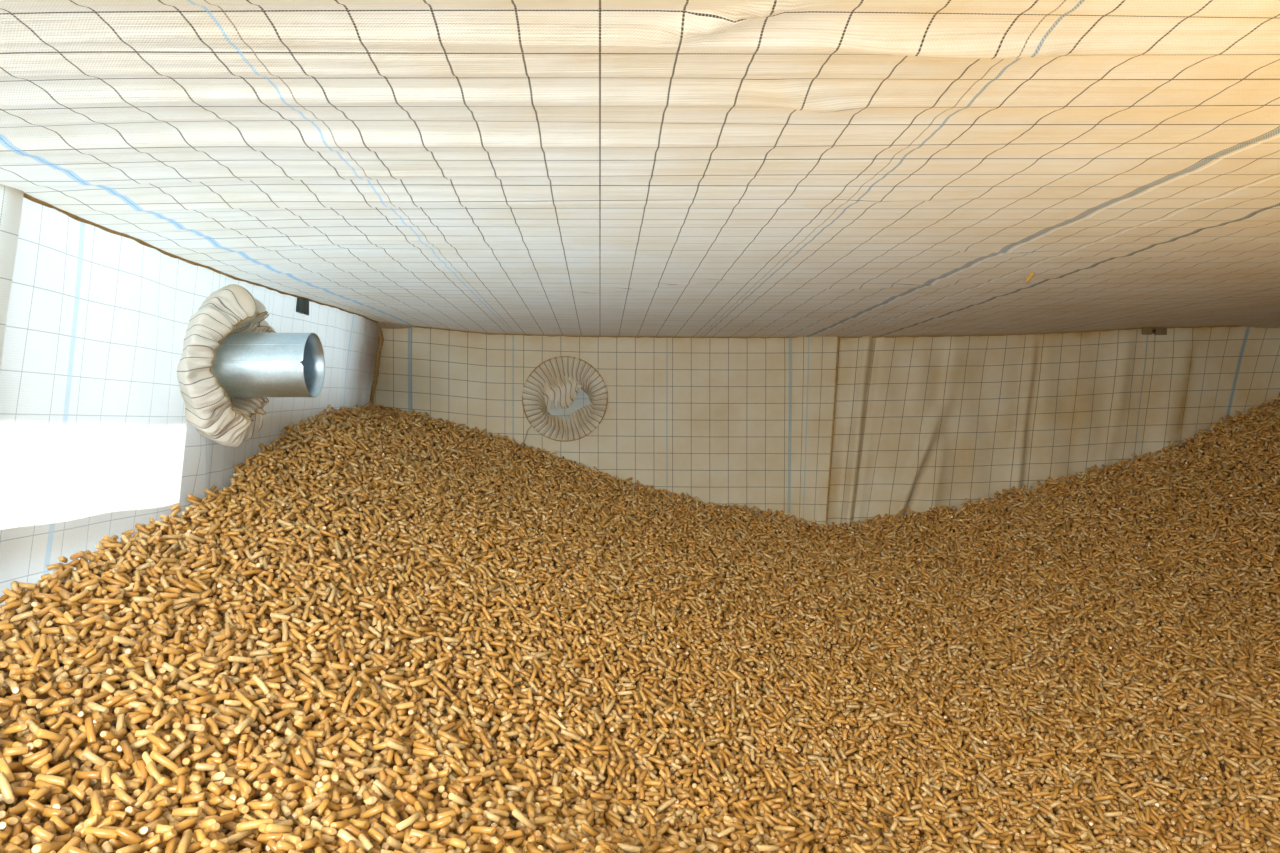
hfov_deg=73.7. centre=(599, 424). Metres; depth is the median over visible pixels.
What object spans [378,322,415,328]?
trim
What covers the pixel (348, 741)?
wood pellet
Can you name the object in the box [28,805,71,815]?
wood pellet
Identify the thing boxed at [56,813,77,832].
wood pellet
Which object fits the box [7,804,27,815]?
wood pellet
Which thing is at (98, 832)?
wood pellet
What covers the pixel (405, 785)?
wood pellet
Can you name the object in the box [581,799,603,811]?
wood pellet
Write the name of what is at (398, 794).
wood pellet
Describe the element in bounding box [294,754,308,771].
wood pellet
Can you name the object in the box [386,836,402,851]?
wood pellet
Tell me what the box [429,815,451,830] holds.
wood pellet
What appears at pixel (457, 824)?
wood pellet
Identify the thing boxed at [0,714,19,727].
wood pellet
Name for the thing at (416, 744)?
wood pellet
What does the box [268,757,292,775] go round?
wood pellet
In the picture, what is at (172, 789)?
wood pellet
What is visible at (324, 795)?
wood pellet
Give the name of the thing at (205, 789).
wood pellet
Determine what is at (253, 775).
wood pellet
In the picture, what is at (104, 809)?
wood pellet
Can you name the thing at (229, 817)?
wood pellet
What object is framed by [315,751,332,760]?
wood pellet
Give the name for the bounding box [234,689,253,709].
wood pellet
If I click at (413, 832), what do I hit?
wood pellet
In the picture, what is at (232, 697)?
wood pellet
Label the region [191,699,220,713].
wood pellet
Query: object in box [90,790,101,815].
wood pellet
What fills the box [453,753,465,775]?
wood pellet
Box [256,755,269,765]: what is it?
wood pellet
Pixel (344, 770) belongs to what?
wood pellet
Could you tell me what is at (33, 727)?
wood pellet
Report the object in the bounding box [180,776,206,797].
wood pellet
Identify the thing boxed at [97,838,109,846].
wood pellet
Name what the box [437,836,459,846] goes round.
wood pellet
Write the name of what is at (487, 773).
wood pellet
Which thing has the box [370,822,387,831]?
wood pellet
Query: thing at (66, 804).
wood pellet
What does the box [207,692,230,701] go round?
wood pellet
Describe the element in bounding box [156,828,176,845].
wood pellet
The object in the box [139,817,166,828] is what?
wood pellet
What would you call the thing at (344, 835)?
wood pellet
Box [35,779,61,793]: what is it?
wood pellet
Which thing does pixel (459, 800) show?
wood pellet
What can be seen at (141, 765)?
wood pellet
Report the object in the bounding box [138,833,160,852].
wood pellet
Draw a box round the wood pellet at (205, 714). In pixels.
[190,713,206,723]
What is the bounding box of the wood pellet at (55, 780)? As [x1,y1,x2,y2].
[35,774,67,786]
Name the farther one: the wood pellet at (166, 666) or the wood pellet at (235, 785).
the wood pellet at (166, 666)
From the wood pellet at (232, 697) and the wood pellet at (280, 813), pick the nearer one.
the wood pellet at (280, 813)
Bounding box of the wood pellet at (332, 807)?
[312,796,339,811]
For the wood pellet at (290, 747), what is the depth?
0.80 m
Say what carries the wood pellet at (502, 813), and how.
on the pile
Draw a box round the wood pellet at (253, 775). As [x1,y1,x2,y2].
[245,761,266,783]
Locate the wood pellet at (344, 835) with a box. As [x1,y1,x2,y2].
[338,828,369,852]
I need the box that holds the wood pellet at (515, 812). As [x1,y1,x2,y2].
[512,809,535,831]
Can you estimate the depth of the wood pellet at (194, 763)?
0.73 m
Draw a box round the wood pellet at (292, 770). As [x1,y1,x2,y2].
[288,766,310,779]
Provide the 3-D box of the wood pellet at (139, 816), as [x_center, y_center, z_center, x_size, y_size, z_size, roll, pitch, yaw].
[-0.343,0.295,0.646,0.006,0.009,0.022,0,0,23]
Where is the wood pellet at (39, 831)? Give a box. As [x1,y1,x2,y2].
[31,825,55,841]
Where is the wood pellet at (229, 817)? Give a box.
[192,813,233,829]
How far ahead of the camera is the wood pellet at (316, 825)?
0.66 m
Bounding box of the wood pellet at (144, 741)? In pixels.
[129,733,156,750]
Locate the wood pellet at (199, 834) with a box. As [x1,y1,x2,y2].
[194,829,206,848]
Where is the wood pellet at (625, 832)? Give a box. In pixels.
[623,829,649,840]
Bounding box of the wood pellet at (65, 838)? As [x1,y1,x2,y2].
[41,833,71,843]
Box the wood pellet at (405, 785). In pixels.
[390,782,409,789]
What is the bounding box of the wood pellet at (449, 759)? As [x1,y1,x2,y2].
[438,753,460,767]
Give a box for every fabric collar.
[177,284,275,446]
[522,356,607,441]
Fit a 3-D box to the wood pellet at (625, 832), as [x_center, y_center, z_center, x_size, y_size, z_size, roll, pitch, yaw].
[0.038,0.429,0.889,0.028,0.015,0.006,0,0,2]
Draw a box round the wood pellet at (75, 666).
[67,662,95,670]
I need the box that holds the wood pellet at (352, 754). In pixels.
[341,750,361,758]
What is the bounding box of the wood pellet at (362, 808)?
[359,805,368,820]
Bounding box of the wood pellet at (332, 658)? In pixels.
[322,656,336,662]
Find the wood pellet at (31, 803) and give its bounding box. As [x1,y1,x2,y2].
[25,799,44,816]
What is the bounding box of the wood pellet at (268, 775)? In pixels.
[256,771,276,780]
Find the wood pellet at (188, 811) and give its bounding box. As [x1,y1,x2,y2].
[172,807,201,816]
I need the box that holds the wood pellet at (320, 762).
[314,758,334,767]
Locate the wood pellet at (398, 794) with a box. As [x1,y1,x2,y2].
[394,790,410,806]
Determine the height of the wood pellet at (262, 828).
0.013 m
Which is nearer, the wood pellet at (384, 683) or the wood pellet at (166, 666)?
the wood pellet at (166, 666)
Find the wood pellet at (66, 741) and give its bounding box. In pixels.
[50,736,70,762]
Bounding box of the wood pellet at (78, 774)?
[75,770,100,778]
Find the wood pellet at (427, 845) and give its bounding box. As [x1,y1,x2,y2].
[424,831,430,848]
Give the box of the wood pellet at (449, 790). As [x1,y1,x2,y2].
[447,788,466,797]
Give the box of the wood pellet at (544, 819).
[533,815,555,824]
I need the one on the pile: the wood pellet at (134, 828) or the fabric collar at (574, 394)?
the wood pellet at (134, 828)
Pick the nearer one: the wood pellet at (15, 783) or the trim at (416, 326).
the wood pellet at (15, 783)
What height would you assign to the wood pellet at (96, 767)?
0.018 m
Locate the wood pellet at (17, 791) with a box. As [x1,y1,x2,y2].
[0,787,31,795]
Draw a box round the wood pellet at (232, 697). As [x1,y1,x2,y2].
[229,693,254,700]
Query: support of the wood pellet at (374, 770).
on the pile
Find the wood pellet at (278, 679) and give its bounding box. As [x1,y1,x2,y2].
[252,677,281,688]
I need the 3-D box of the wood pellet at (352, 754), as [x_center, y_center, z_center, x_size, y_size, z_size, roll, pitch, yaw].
[-0.240,0.319,0.824,0.022,0.009,0.007,0,0,-3]
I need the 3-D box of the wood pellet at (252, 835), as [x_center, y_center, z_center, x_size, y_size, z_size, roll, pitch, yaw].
[-0.268,0.308,0.644,0.015,0.011,0.006,0,0,3]
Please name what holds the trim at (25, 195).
attached to the wall at (97, 440)
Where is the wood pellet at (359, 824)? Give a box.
[349,818,368,829]
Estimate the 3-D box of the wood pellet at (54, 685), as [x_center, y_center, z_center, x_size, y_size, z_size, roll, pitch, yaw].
[-0.489,0.245,0.784,0.028,0.013,0.007,0,0,-4]
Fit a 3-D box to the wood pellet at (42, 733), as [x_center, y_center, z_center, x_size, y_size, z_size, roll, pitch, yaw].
[-0.446,0.254,0.695,0.006,0.020,0.026,0,0,21]
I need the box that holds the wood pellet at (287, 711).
[271,707,291,721]
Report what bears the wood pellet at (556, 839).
on the pile
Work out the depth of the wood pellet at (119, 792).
0.65 m
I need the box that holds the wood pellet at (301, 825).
[298,823,314,831]
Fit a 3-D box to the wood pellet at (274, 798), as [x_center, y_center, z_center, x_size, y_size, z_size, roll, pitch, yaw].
[-0.268,0.308,0.698,0.019,0.012,0.007,0,0,27]
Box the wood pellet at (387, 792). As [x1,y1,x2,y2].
[373,779,394,798]
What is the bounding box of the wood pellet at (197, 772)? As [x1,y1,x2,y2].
[186,770,201,779]
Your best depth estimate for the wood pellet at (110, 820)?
0.61 m
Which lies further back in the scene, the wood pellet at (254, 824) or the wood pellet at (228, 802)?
the wood pellet at (228, 802)
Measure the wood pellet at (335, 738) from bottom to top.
0.012 m
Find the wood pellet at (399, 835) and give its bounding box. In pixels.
[389,831,404,839]
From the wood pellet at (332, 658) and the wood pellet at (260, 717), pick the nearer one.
the wood pellet at (260, 717)
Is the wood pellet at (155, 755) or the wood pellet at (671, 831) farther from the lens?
the wood pellet at (671, 831)
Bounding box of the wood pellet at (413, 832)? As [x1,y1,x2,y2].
[409,829,436,841]
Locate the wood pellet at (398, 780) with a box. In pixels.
[385,768,402,786]
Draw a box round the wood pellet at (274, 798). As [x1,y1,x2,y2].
[268,791,280,809]
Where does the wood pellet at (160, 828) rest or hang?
on the wood pellet at (163, 845)
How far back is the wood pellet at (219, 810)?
0.67 m
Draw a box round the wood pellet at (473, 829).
[469,826,495,834]
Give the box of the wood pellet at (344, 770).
[333,763,346,772]
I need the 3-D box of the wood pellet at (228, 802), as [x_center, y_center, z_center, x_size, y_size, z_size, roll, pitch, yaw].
[-0.295,0.299,0.675,0.014,0.012,0.006,0,0,-18]
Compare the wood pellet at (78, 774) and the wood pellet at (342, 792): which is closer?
the wood pellet at (78, 774)
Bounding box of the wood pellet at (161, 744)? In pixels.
[146,733,170,752]
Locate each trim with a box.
[23,193,378,322]
[369,328,383,403]
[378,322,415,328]
[416,326,1241,337]
[825,336,839,525]
[1239,323,1279,327]
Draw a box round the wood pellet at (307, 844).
[295,836,319,850]
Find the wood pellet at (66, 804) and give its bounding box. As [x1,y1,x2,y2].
[61,797,79,809]
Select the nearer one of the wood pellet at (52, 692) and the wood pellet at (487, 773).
the wood pellet at (52, 692)
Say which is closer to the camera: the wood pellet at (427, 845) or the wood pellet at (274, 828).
the wood pellet at (274, 828)
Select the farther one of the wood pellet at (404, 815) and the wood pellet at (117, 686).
the wood pellet at (117, 686)
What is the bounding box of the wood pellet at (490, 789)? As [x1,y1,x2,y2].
[484,783,498,797]
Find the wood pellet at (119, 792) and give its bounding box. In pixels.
[114,787,135,806]
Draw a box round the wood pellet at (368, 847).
[358,833,373,852]
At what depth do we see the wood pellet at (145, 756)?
0.70 m
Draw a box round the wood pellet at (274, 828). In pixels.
[266,824,291,832]
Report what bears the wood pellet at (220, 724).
on the pile
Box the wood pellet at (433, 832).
[431,831,438,840]
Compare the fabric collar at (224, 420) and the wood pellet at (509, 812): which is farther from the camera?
the fabric collar at (224, 420)
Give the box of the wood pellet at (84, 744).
[78,741,100,754]
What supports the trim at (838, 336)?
attached to the wall at (921, 423)
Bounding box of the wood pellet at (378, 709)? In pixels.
[368,706,382,717]
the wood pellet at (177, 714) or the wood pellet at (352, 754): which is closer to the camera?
the wood pellet at (177, 714)
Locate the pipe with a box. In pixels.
[211,333,324,397]
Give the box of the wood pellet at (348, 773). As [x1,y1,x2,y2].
[344,769,359,785]
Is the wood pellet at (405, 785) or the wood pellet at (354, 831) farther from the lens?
the wood pellet at (405, 785)
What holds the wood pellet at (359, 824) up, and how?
on the pile
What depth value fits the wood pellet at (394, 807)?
0.71 m
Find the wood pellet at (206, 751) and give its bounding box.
[190,745,215,761]
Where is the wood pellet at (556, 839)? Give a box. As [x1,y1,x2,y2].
[550,833,568,843]
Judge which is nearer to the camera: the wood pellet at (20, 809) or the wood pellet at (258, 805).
the wood pellet at (20, 809)
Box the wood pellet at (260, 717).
[251,706,266,724]
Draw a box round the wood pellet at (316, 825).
[310,818,324,830]
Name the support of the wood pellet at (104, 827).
on the pile
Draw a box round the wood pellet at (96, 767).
[92,764,100,770]
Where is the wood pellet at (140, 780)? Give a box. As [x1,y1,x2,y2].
[124,778,143,785]
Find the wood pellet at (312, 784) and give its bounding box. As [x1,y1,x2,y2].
[308,781,315,795]
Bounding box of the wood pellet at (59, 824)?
[49,814,69,833]
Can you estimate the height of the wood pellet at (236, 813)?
0.010 m
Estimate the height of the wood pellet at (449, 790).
0.016 m
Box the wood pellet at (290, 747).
[286,743,293,752]
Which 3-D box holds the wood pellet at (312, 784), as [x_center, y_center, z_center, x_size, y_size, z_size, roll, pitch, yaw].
[-0.240,0.311,0.720,0.006,0.015,0.023,0,0,-41]
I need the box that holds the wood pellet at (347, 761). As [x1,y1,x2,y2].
[343,758,364,768]
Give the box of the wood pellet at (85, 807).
[62,806,87,819]
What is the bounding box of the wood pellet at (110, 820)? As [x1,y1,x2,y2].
[81,815,115,838]
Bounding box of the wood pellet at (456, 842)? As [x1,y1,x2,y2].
[449,837,465,848]
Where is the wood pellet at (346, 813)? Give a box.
[328,806,359,820]
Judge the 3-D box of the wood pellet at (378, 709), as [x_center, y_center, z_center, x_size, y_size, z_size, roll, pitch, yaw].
[-0.240,0.308,0.904,0.007,0.016,0.024,0,0,35]
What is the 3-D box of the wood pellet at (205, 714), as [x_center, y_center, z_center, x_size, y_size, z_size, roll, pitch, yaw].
[-0.381,0.276,0.798,0.025,0.011,0.007,0,0,-5]
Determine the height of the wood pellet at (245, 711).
0.012 m
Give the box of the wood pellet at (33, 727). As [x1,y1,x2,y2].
[25,719,42,738]
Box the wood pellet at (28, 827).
[9,814,37,831]
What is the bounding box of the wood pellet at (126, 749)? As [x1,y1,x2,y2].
[119,740,133,763]
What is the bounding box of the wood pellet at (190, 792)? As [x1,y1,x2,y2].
[188,791,210,799]
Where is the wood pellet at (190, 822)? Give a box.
[174,817,194,832]
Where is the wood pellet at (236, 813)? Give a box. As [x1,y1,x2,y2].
[220,810,239,818]
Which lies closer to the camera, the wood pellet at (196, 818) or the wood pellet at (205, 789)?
the wood pellet at (196, 818)
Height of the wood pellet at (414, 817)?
0.006 m
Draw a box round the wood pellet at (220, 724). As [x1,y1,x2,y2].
[214,720,228,728]
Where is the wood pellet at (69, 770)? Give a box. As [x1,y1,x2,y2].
[54,764,73,775]
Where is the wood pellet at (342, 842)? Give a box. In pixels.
[340,839,347,846]
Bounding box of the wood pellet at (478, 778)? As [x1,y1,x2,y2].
[460,775,482,783]
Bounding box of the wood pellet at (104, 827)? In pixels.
[103,826,130,829]
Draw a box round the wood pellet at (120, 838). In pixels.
[118,836,148,844]
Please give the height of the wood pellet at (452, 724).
0.012 m
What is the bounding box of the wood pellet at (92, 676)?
[87,674,108,679]
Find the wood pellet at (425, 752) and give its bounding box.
[412,748,437,756]
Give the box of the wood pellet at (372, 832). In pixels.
[367,827,384,843]
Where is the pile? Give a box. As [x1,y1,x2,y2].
[0,397,1279,852]
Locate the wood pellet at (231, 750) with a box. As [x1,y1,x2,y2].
[227,746,249,758]
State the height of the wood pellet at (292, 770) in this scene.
0.015 m
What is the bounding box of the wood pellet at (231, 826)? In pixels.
[222,821,237,830]
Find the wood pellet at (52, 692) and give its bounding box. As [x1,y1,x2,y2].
[37,681,62,700]
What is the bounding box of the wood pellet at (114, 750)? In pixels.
[98,735,122,755]
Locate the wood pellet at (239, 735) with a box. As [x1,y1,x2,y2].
[238,734,254,752]
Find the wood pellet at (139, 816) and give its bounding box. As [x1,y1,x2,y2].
[134,808,155,820]
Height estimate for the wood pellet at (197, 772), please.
0.014 m
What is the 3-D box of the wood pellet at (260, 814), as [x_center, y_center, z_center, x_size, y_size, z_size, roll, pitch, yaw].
[-0.264,0.306,0.668,0.019,0.010,0.007,0,0,25]
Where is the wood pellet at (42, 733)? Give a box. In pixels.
[35,728,67,742]
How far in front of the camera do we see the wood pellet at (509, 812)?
0.81 m
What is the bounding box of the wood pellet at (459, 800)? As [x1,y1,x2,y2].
[448,792,469,806]
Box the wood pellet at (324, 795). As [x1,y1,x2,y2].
[305,792,327,803]
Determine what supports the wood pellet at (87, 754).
on the pile
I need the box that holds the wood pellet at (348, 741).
[343,737,365,755]
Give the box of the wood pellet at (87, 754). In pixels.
[82,749,106,766]
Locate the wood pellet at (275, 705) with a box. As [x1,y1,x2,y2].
[271,702,281,709]
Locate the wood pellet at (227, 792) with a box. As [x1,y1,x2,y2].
[209,786,230,795]
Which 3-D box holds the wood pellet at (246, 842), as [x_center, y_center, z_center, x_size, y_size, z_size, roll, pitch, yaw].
[-0.265,0.311,0.637,0.028,0.012,0.007,0,0,7]
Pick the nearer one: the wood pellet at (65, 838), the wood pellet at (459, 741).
the wood pellet at (65, 838)
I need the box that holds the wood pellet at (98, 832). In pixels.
[83,826,119,838]
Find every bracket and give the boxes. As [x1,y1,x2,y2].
[296,298,308,314]
[1142,327,1166,334]
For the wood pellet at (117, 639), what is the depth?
0.87 m
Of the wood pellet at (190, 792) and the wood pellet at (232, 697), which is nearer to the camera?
the wood pellet at (190, 792)
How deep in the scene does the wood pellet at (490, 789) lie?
0.84 m
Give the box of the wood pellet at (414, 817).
[396,811,420,830]
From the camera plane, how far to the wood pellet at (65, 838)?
0.59 m
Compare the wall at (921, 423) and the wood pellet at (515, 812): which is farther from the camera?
the wall at (921, 423)
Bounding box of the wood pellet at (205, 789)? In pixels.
[181,787,208,797]
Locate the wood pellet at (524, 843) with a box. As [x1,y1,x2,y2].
[512,838,527,846]
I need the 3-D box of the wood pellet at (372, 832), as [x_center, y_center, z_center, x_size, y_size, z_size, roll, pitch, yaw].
[-0.173,0.318,0.660,0.016,0.010,0.006,0,0,29]
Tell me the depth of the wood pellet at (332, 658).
0.99 m
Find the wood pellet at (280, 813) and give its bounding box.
[279,810,295,824]
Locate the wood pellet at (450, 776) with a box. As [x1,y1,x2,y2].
[448,774,465,786]
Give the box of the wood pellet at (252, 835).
[234,829,254,838]
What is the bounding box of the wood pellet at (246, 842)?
[226,833,262,848]
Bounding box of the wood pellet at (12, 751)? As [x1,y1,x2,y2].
[3,746,29,755]
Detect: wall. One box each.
[0,184,379,604]
[374,326,1279,526]
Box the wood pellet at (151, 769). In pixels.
[145,761,162,782]
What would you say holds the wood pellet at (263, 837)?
on the pile
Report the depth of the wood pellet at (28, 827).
0.60 m
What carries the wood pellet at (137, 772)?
on the pile
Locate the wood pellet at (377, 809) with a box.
[362,803,384,819]
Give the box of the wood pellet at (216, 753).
[201,743,221,756]
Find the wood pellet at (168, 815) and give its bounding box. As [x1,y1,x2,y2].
[163,810,182,833]
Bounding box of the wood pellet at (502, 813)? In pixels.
[487,808,508,817]
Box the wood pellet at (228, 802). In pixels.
[220,795,235,808]
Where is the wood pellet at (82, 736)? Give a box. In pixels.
[62,732,86,758]
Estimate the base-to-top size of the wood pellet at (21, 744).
0.016 m
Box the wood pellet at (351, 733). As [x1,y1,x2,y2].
[330,732,352,737]
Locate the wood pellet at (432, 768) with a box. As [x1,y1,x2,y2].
[429,763,442,781]
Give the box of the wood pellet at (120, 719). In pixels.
[115,714,124,738]
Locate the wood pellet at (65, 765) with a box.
[46,760,69,774]
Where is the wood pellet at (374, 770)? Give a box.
[357,766,383,774]
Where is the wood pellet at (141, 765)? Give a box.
[136,760,147,784]
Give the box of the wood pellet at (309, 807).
[292,799,320,819]
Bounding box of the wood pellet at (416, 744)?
[413,741,435,750]
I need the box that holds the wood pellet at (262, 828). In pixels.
[258,823,271,833]
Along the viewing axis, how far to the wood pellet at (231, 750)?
0.76 m
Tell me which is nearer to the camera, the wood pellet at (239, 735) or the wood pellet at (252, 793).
the wood pellet at (252, 793)
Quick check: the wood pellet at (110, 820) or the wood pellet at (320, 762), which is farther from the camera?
the wood pellet at (320, 762)
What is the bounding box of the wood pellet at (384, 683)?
[381,680,404,692]
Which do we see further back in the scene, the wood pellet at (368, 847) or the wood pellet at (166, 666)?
the wood pellet at (166, 666)
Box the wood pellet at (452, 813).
[436,809,455,820]
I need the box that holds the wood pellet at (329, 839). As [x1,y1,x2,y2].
[322,834,334,843]
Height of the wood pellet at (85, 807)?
0.012 m
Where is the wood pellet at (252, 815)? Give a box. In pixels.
[233,814,257,822]
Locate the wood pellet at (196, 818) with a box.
[176,816,201,835]
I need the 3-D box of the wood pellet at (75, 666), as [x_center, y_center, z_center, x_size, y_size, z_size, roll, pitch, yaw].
[-0.504,0.235,0.829,0.028,0.008,0.007,0,0,-16]
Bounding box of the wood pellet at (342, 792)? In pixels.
[331,784,352,795]
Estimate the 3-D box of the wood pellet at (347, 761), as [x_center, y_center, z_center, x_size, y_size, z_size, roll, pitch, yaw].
[-0.225,0.308,0.777,0.020,0.011,0.007,0,0,-10]
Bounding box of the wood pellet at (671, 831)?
[659,822,676,834]
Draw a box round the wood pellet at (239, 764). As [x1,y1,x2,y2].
[236,761,260,769]
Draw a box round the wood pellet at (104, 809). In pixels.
[102,806,107,815]
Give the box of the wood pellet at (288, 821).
[274,819,292,825]
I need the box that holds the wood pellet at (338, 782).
[331,780,349,786]
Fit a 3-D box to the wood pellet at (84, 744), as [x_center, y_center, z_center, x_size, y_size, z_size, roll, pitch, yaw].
[-0.432,0.271,0.719,0.028,0.013,0.007,0,0,11]
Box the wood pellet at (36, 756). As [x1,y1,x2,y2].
[22,748,48,765]
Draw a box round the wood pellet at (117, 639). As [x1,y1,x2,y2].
[113,636,140,646]
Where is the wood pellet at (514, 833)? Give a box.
[493,830,522,839]
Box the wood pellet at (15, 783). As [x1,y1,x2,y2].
[10,779,29,786]
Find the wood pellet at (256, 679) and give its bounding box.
[252,674,269,694]
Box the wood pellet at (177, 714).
[168,705,183,727]
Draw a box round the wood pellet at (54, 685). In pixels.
[52,684,75,696]
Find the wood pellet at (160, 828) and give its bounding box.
[155,824,174,833]
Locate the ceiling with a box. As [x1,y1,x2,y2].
[0,0,1279,336]
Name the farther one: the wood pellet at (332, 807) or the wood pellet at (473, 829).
the wood pellet at (473, 829)
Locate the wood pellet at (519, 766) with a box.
[513,762,536,773]
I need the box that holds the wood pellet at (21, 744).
[17,743,33,762]
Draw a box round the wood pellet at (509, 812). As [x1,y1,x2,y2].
[493,802,516,818]
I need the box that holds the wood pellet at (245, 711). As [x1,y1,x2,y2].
[231,707,250,714]
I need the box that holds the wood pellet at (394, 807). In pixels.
[392,806,399,822]
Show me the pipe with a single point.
(244, 364)
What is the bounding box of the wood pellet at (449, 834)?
[445,832,457,837]
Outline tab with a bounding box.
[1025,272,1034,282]
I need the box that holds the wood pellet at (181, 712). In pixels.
[158,710,184,718]
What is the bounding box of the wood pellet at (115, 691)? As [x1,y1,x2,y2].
[111,690,137,696]
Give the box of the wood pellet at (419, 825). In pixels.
[411,820,430,829]
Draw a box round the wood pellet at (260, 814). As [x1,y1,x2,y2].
[253,810,269,818]
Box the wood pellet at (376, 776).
[374,773,394,782]
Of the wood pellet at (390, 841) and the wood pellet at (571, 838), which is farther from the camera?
the wood pellet at (571, 838)
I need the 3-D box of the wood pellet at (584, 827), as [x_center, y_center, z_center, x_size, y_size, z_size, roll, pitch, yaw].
[-0.010,0.388,0.816,0.019,0.019,0.006,0,0,-25]
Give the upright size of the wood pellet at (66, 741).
0.017 m
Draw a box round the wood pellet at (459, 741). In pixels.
[447,740,467,746]
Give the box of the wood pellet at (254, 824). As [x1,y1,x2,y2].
[236,818,272,831]
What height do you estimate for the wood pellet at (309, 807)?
0.011 m
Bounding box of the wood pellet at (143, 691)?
[133,685,156,698]
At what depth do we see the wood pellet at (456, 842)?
0.67 m
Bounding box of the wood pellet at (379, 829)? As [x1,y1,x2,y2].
[377,827,388,841]
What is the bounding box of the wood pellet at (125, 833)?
[114,826,142,843]
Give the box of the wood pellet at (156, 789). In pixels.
[146,784,163,801]
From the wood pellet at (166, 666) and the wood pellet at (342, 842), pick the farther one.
the wood pellet at (166, 666)
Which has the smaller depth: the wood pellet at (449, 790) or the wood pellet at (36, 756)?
the wood pellet at (36, 756)
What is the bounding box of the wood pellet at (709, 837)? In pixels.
[706,834,728,848]
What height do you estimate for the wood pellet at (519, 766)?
0.018 m
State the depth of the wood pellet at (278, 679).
0.90 m
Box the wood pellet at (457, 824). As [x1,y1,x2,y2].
[452,817,462,833]
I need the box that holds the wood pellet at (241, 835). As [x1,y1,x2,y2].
[227,830,252,844]
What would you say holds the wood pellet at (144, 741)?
on the pile
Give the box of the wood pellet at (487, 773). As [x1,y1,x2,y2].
[474,769,494,778]
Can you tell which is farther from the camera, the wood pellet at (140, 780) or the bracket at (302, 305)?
the bracket at (302, 305)
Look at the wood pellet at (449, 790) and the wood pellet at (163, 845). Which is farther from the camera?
the wood pellet at (449, 790)
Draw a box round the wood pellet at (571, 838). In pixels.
[564,832,579,841]
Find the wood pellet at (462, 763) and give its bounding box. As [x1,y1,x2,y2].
[460,760,469,775]
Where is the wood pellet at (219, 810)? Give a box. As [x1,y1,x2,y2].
[214,806,223,815]
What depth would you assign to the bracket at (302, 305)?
1.68 m
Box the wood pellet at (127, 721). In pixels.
[124,716,140,730]
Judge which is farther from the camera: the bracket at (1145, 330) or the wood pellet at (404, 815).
the bracket at (1145, 330)
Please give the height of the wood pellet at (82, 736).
0.016 m
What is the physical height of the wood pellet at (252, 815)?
0.006 m
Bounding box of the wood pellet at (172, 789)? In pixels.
[157,783,190,792]
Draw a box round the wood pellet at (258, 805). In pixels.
[247,801,276,809]
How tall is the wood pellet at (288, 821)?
0.007 m
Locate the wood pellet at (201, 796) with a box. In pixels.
[180,792,205,804]
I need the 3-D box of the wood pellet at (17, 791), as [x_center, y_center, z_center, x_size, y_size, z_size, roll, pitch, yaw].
[-0.433,0.272,0.634,0.006,0.012,0.020,0,0,40]
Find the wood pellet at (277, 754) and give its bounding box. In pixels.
[262,751,280,759]
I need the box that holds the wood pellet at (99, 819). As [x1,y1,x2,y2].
[78,814,102,837]
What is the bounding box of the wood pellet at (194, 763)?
[191,747,202,770]
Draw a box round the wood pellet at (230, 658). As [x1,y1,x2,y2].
[228,656,255,662]
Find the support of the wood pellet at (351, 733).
on the pile
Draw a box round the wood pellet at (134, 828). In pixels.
[117,823,138,839]
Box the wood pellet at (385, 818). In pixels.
[381,812,398,826]
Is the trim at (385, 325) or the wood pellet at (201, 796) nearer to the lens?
the wood pellet at (201, 796)
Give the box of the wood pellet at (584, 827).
[580,823,598,837]
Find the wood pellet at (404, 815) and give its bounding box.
[399,803,408,820]
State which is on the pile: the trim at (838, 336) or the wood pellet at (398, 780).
the wood pellet at (398, 780)
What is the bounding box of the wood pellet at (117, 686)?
[98,683,120,689]
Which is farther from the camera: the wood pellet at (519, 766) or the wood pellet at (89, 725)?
the wood pellet at (519, 766)
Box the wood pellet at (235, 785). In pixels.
[229,781,248,799]
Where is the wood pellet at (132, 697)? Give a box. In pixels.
[110,693,137,708]
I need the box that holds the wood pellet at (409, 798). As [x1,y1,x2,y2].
[402,791,421,805]
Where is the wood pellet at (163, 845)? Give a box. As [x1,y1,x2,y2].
[157,840,168,848]
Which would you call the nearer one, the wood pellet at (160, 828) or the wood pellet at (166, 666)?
the wood pellet at (160, 828)
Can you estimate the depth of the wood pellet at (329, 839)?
0.64 m
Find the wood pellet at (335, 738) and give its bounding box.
[321,732,340,746]
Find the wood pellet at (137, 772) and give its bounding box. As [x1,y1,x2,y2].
[131,756,142,778]
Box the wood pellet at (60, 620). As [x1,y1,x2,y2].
[56,617,79,625]
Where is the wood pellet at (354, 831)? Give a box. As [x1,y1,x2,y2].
[343,824,367,838]
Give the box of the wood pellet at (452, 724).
[431,721,454,731]
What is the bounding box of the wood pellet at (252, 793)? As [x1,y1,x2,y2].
[235,788,254,807]
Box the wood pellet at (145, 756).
[142,751,156,768]
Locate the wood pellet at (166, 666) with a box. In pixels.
[162,662,187,679]
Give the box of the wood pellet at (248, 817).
[243,813,258,828]
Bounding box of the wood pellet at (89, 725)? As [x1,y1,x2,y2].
[84,717,96,743]
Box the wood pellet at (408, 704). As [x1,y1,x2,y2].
[389,701,414,711]
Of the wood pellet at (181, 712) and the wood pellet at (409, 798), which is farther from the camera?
the wood pellet at (181, 712)
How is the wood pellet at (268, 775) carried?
on the pile
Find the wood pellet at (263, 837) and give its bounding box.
[257,833,283,841]
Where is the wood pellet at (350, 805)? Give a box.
[339,803,353,810]
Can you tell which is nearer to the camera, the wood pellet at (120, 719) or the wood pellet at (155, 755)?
the wood pellet at (155, 755)
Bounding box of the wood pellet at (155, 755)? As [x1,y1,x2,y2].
[150,750,178,771]

